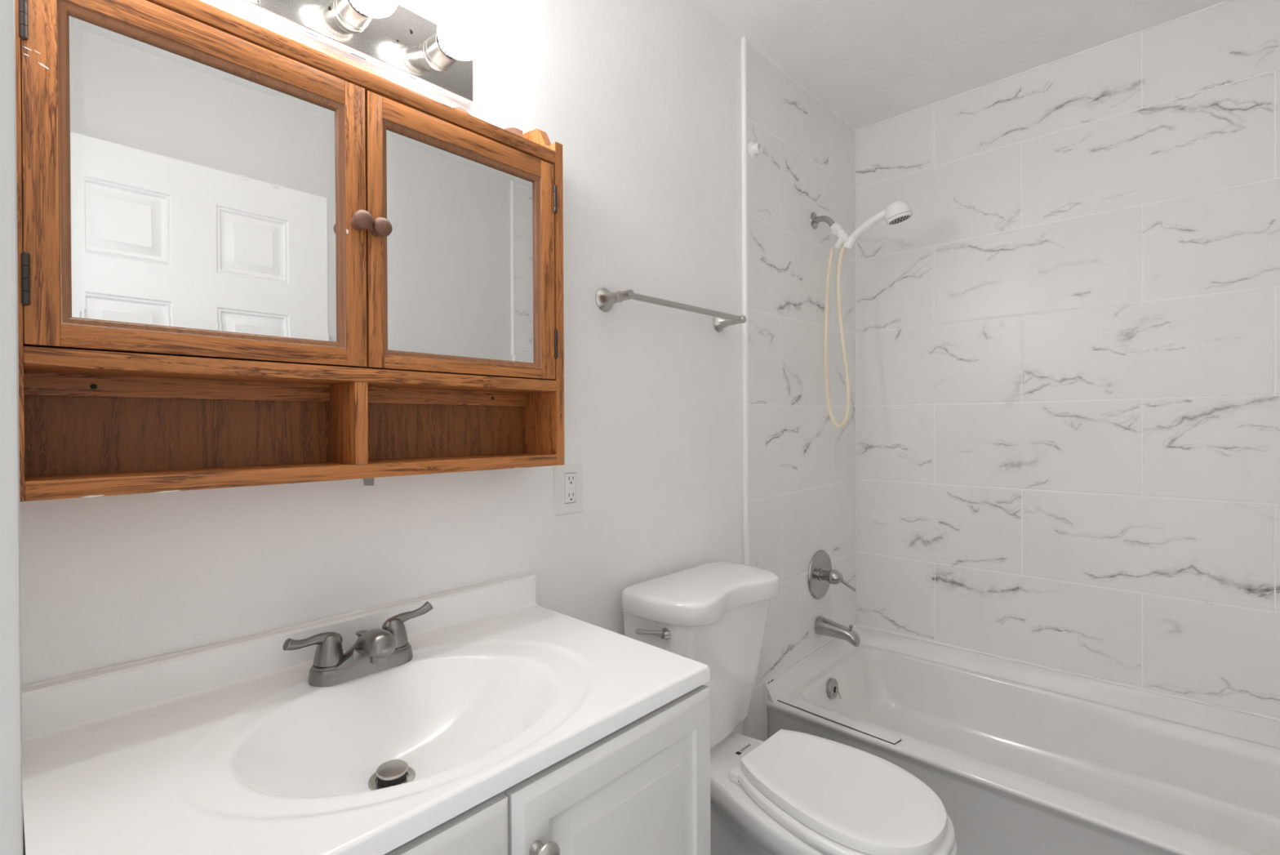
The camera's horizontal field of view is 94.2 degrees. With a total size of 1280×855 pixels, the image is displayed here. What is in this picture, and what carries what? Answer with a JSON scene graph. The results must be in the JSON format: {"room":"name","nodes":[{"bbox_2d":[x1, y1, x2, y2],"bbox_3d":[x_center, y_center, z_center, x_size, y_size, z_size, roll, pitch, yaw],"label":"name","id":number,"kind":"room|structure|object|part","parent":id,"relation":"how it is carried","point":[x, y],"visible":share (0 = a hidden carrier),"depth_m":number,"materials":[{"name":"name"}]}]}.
{"room":"bathroom","nodes":[
{"label":"bathroom","id":0,"kind":"room"},
{"bbox_2d":[19,0,856,741],"bbox_3d":[0.032,-0.020,1.659,0.142,2.424,2.730,0,0,43],"label":"wall","id":1,"kind":"structure","parent":0,"point":[642,99],"depth_m":1.48,"materials":[{"name":"paint"}]},
{"bbox_2d":[22,573,536,737],"bbox_3d":[-0.488,0.345,0.995,0.020,0.058,0.762,0,0,43],"label":"backsplash","id":2,"kind":"structure","parent":1,"relation":"attached to","point":[47,707],"depth_m":0.86,"materials":[{"name":"white stone"}]},
{"bbox_2d":[14,0,564,502],"bbox_3d":[-0.445,-0.260,0.943,0.157,0.719,0.757,0,0,43],"label":"medicine cabinet","id":3,"kind":"object","parent":1,"relation":"attached to","point":[249,253],"visible":1,"depth_m":0.83,"materials":[{"name":"brown wood"}]},
{"bbox_3d":[-0.713,-0.240,0.680,0.125,0.640,0.006,0,0,43],"label":"panel","id":4,"kind":"part","parent":3,"relation":"part of","materials":[{"name":"brown wood"}]},
{"bbox_3d":[-0.547,-0.303,0.778,0.018,0.423,0.363,0,0,43],"label":"door","id":5,"kind":"part","parent":3,"relation":"part of","materials":[{"name":"brown wood"}]},
{"bbox_3d":[-0.546,-0.298,0.776,0.012,0.362,0.306,0,0,43],"label":"moulding","id":6,"kind":"part","parent":3,"relation":"part of","materials":[{"name":"brown wood"}]},
{"bbox_2d":[69,14,337,342],"bbox_3d":[-0.550,-0.298,0.780,0.004,0.346,0.289,0,0,43],"label":"mirror","id":7,"kind":"object","parent":3,"relation":"attached to","point":[203,181],"depth_m":0.76,"materials":[{"name":"silver metal"}]},
{"bbox_3d":[-0.493,-0.055,0.981,0.008,0.028,0.732,0,0,43],"label":"hanging rail","id":8,"kind":"part","parent":3,"relation":"part of","materials":[{"name":"brown wood"}]},
{"bbox_3d":[-0.414,-0.307,0.884,0.032,0.028,0.029,0,0,43],"label":"knob","id":9,"kind":"part","parent":3,"relation":"part of","materials":[{"name":"brown wood"}]},
{"bbox_3d":[-0.395,-0.304,0.905,0.032,0.028,0.029,0,0,43],"label":"knob","id":10,"kind":"part","parent":3,"relation":"part of","materials":[{"name":"brown wood"}]},
{"bbox_3d":[-0.298,-0.305,1.046,0.018,0.422,0.362,0,0,43],"label":"door","id":11,"kind":"part","parent":3,"relation":"part of","materials":[{"name":"brown wood"}]},
{"bbox_2d":[386,128,534,362],"bbox_3d":[-0.304,-0.298,1.045,0.004,0.352,0.290,0,0,43],"label":"mirror","id":12,"kind":"object","parent":3,"relation":"attached to","point":[460,242],"depth_m":1.03,"materials":[{"name":"silver metal"}]},
{"bbox_3d":[-0.299,-0.298,1.041,0.012,0.368,0.306,0,0,43],"label":"moulding","id":13,"kind":"part","parent":3,"relation":"part of","materials":[{"name":"brown wood"}]},
{"bbox_3d":[-0.205,-0.270,1.224,0.125,0.690,0.019,0,0,43],"label":"panel","id":14,"kind":"part","parent":3,"relation":"part of","materials":[{"name":"brown wood"}]},
{"bbox_2d":[224,0,484,105],"bbox_3d":[-0.495,-0.687,0.895,0.152,0.112,0.610,0,0,43],"label":"vanity light","id":15,"kind":"object","parent":1,"relation":"attached to","point":[387,35],"visible":1,"depth_m":1.01,"materials":[{"name":"silver metal"}]},
{"bbox_2d":[332,0,373,32],"bbox_3d":[-0.463,-0.685,0.969,0.047,0.055,0.055,0,0,43],"label":"socket","id":16,"kind":"object","parent":15,"relation":"attached to","point":[345,18],"depth_m":0.97,"materials":[{"name":"silver metal"}]},
{"bbox_3d":[-0.405,-0.685,0.914,0.044,0.079,0.079,0,0,43],"label":"bulb","id":17,"kind":"part","parent":15,"relation":"part of","materials":[{"name":"white glass"}]},
{"bbox_2d":[422,31,457,71],"bbox_3d":[-0.359,-0.686,1.081,0.047,0.055,0.055,0,0,43],"label":"socket","id":18,"kind":"object","parent":15,"relation":"attached to","point":[434,59],"depth_m":1.08,"materials":[{"name":"silver metal"}]},
{"bbox_3d":[-0.300,-0.686,1.026,0.044,0.079,0.079,0,0,43],"label":"bulb","id":19,"kind":"part","parent":15,"relation":"part of","materials":[{"name":"white glass"}]},
{"bbox_2d":[552,462,582,515],"bbox_3d":[-0.162,0.141,1.359,0.007,0.114,0.087,0,0,43],"label":"wall outlet","id":20,"kind":"object","parent":1,"relation":"attached to","point":[567,478],"visible":1,"depth_m":1.35,"materials":[{"name":"plastic"}]},
{"bbox_2d":[564,472,576,502],"bbox_3d":[-0.160,0.139,1.361,0.004,0.067,0.031,0,0,43],"label":"receptacle","id":21,"kind":"object","parent":20,"relation":"attached to","point":[570,477],"depth_m":1.36,"materials":[{"name":"white plastic"}]},
{"bbox_2d":[595,288,746,332],"bbox_3d":[0.109,-0.313,1.588,0.091,0.060,0.532,0,0,43],"label":"towel bar","id":22,"kind":"object","parent":1,"relation":"attached to","point":[605,299],"visible":1,"depth_m":1.47,"materials":[{"name":"silver metal"}]},
{"bbox_3d":[-0.053,-0.310,1.414,0.091,0.057,0.057,0,0,43],"label":"post","id":23,"kind":"part","parent":22,"relation":"part of","materials":[{"name":"silver metal"}]},
{"bbox_3d":[0.271,-0.316,1.762,0.091,0.057,0.057,0,0,43],"label":"post","id":24,"kind":"part","parent":22,"relation":"part of","materials":[{"name":"silver metal"}]},
{"bbox_2d":[741,35,750,737],"bbox_3d":[0.336,-0.022,1.887,0.016,2.424,0.016,0,0,43],"label":"trim","id":25,"kind":"structure","parent":1,"relation":"attached to","point":[744,39],"depth_m":1.88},
{"bbox_2d":[747,141,762,159],"bbox_3d":[0.371,-0.889,1.899,0.028,0.053,0.053,0,0,43],"label":"hook","id":26,"kind":"object","parent":1,"relation":"attached to","point":[753,148],"visible":1,"depth_m":1.89,"materials":[{"name":"white plastic"}]},
{"bbox_2d":[808,549,856,599],"bbox_3d":[0.728,0.555,2.203,0.133,0.184,0.184,0,0,43],"label":"shower valve","id":27,"kind":"object","parent":1,"relation":"attached to","point":[821,575],"visible":1,"depth_m":2.21,"materials":[{"name":"metal"}]},
{"bbox_3d":[0.731,0.565,2.203,0.131,0.075,0.057,0,0,37],"label":"lever handle","id":28,"kind":"part","parent":27,"relation":"part of","materials":[{"name":"metal"}]},
{"bbox_2d":[810,212,857,249],"bbox_3d":[0.710,-0.720,2.165,0.160,0.167,0.062,0,0,43],"label":"shower arm","id":29,"kind":"object","parent":1,"relation":"attached to","point":[837,230],"visible":1,"depth_m":2.14,"materials":[{"name":"metal"}]},
{"bbox_2d":[823,200,912,428],"bbox_3d":[0.798,-0.384,2.094,0.308,0.775,0.085,0,0,43],"label":"shower","id":30,"kind":"object","parent":29,"relation":"hanging from","point":[898,211],"visible":1,"depth_m":2.14,"materials":[{"name":"white plastic"}]},
{"bbox_3d":[0.806,-0.707,2.075,0.158,0.094,0.031,0,0,43],"label":"handle","id":31,"kind":"part","parent":30,"relation":"part of","materials":[{"name":"white plastic"}]},
{"bbox_2d":[814,616,859,647],"bbox_3d":[0.730,0.752,2.192,0.151,0.078,0.066,0,0,43],"label":"tub spout","id":32,"kind":"object","parent":1,"relation":"attached to","point":[823,626],"visible":1,"depth_m":2.18,"materials":[{"name":"metal"}]},
{"bbox_2d":[697,0,1234,131],"bbox_3d":[0.631,-1.279,1.088,1.798,0.106,2.730,0,0,43],"label":"ceiling","id":33,"kind":"structure","parent":0,"point":[870,63],"depth_m":1.88,"materials":[{"name":"paint"}]},
{"bbox_2d":[855,0,1279,718],"bbox_3d":[1.518,-0.029,2.031,1.548,2.424,0.159,0,0,43],"label":"wall","id":34,"kind":"structure","parent":0,"point":[1068,345],"depth_m":1.96,"materials":[{"name":"tile"}]},
{"bbox_3d":[0.644,1.242,1.100,1.798,0.100,2.730,0,0,43],"label":"floor","id":35,"kind":"structure","parent":0,"visible":0},
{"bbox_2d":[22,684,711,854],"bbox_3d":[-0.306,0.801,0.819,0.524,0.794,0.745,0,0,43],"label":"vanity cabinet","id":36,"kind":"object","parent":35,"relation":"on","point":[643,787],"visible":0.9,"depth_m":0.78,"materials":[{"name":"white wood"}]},
{"bbox_2d":[21,571,710,854],"bbox_3d":[-0.319,0.405,0.839,0.489,0.185,0.763,0,0,43],"label":"countertop","id":37,"kind":"structure","parent":36,"relation":"on","point":[228,747],"depth_m":0.79,"materials":[{"name":"white stone"}]},
{"bbox_2d":[282,600,432,686],"bbox_3d":[-0.433,0.339,0.935,0.189,0.085,0.139,0,0,-12],"label":"sink faucet","id":38,"kind":"object","parent":37,"relation":"on","point":[375,650],"visible":1,"depth_m":0.89,"materials":[{"name":"grey metal"}]},
{"bbox_3d":[-0.487,0.331,0.886,0.041,0.054,0.084,0,0,43],"label":"handle","id":39,"kind":"part","parent":38,"relation":"part of","materials":[{"name":"grey metal"}]},
{"bbox_3d":[-0.452,0.348,0.967,0.018,0.033,0.018,0,0,43],"label":"lift rod","id":40,"kind":"part","parent":38,"relation":"part of","materials":[{"name":"grey metal"}]},
{"bbox_3d":[-0.415,0.339,0.918,0.106,0.065,0.122,0,0,43],"label":"spout","id":41,"kind":"part","parent":38,"relation":"part of","materials":[{"name":"grey metal"}]},
{"bbox_3d":[-0.389,0.326,0.992,0.041,0.060,0.084,0,0,43],"label":"handle","id":42,"kind":"part","parent":38,"relation":"part of","materials":[{"name":"grey metal"}]},
{"bbox_2d":[368,759,415,790],"bbox_3d":[-0.349,0.489,0.838,0.062,0.023,0.062,0,0,43],"label":"sink drain","id":43,"kind":"object","parent":37,"relation":"in","point":[395,771],"visible":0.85,"depth_m":0.83,"materials":[{"name":"silver metal"}]},
{"bbox_3d":[-0.272,0.747,0.530,0.020,0.668,0.368,0,0,43],"label":"door","id":44,"kind":"part","parent":36,"relation":"part of","materials":[{"name":"white wood"}]},
{"bbox_3d":[-0.109,0.481,0.668,0.030,0.034,0.034,0,0,43],"label":"knob","id":45,"kind":"part","parent":36,"relation":"part of","materials":[{"name":"silver metal"}]},
{"bbox_3d":[-0.016,0.744,0.804,0.020,0.668,0.372,0,0,43],"label":"door","id":46,"kind":"part","parent":36,"relation":"part of","materials":[{"name":"white wood"}]},
{"bbox_2d":[621,560,957,854],"bbox_3d":[0.337,0.788,1.353,0.692,0.808,0.430,0,0,43],"label":"toilet","id":47,"kind":"object","parent":35,"relation":"on","point":[788,792],"visible":0.92,"depth_m":1.33,"materials":[{"name":"white ceramic"}]},
{"bbox_3d":[0.029,0.466,1.360,0.094,0.028,0.025,0,0,43],"label":"flush lever","id":48,"kind":"part","parent":47,"relation":"part of","materials":[{"name":"silver metal"}]},
{"bbox_3d":[0.160,0.613,1.517,0.206,0.355,0.393,0,0,43],"label":"tank","id":49,"kind":"part","parent":47,"relation":"part of","materials":[{"name":"white ceramic"}]},
{"bbox_3d":[0.169,0.411,1.506,0.237,0.053,0.430,0,0,43],"label":"tank lid","id":50,"kind":"part","parent":47,"relation":"part of","materials":[{"name":"white ceramic"}]},
{"bbox_3d":[0.346,1.000,1.346,0.668,0.386,0.336,0,0,43],"label":"bowl","id":51,"kind":"part","parent":47,"relation":"part of","materials":[{"name":"white ceramic"}]},
{"bbox_3d":[0.428,0.764,1.263,0.410,0.024,0.306,0,0,43],"label":"seat lid","id":52,"kind":"part","parent":47,"relation":"part of","materials":[{"name":"white plastic"}]},
{"bbox_3d":[0.432,0.792,1.259,0.420,0.027,0.325,0,0,43],"label":"seat","id":53,"kind":"part","parent":47,"relation":"part of","materials":[{"name":"white plastic"}]},
{"bbox_2d":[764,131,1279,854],"bbox_3d":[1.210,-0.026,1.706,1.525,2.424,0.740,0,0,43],"label":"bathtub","id":54,"kind":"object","parent":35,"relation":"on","point":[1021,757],"depth_m":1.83,"materials":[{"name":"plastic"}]},
{"bbox_2d":[826,677,840,698],"bbox_3d":[0.705,0.946,2.149,0.038,0.072,0.071,0,0,43],"label":"overflow plate","id":55,"kind":"object","parent":54,"relation":"attached to","point":[832,688],"visible":1,"depth_m":2.14,"materials":[{"name":"metal"}]},
{"bbox_3d":[0.714,0.961,2.146,0.023,0.037,0.013,0,0,23],"label":"trip lever","id":56,"kind":"part","parent":55,"relation":"part of","materials":[{"name":"silver metal"}]},
{"bbox_3d":[0.604,0.897,1.833,0.052,0.004,0.388,-1,0,-44],"label":"caulk strip","id":57,"kind":"part","parent":54,"relation":"part of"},
{"bbox_3d":[-0.244,-0.011,0.142,1.548,2.424,0.135,0,0,43],"label":"wall","id":58,"kind":"structure","parent":0,"visible":0},
{"bbox_2d":[0,0,22,854],"bbox_3d":[-0.030,0.165,-0.059,0.835,2.070,0.140,0,0,43],"label":"trim","id":59,"kind":"structure","parent":58,"relation":"attached to","point":[11,689],"depth_m":0.26,"materials":[{"name":"paint"}]}
]}

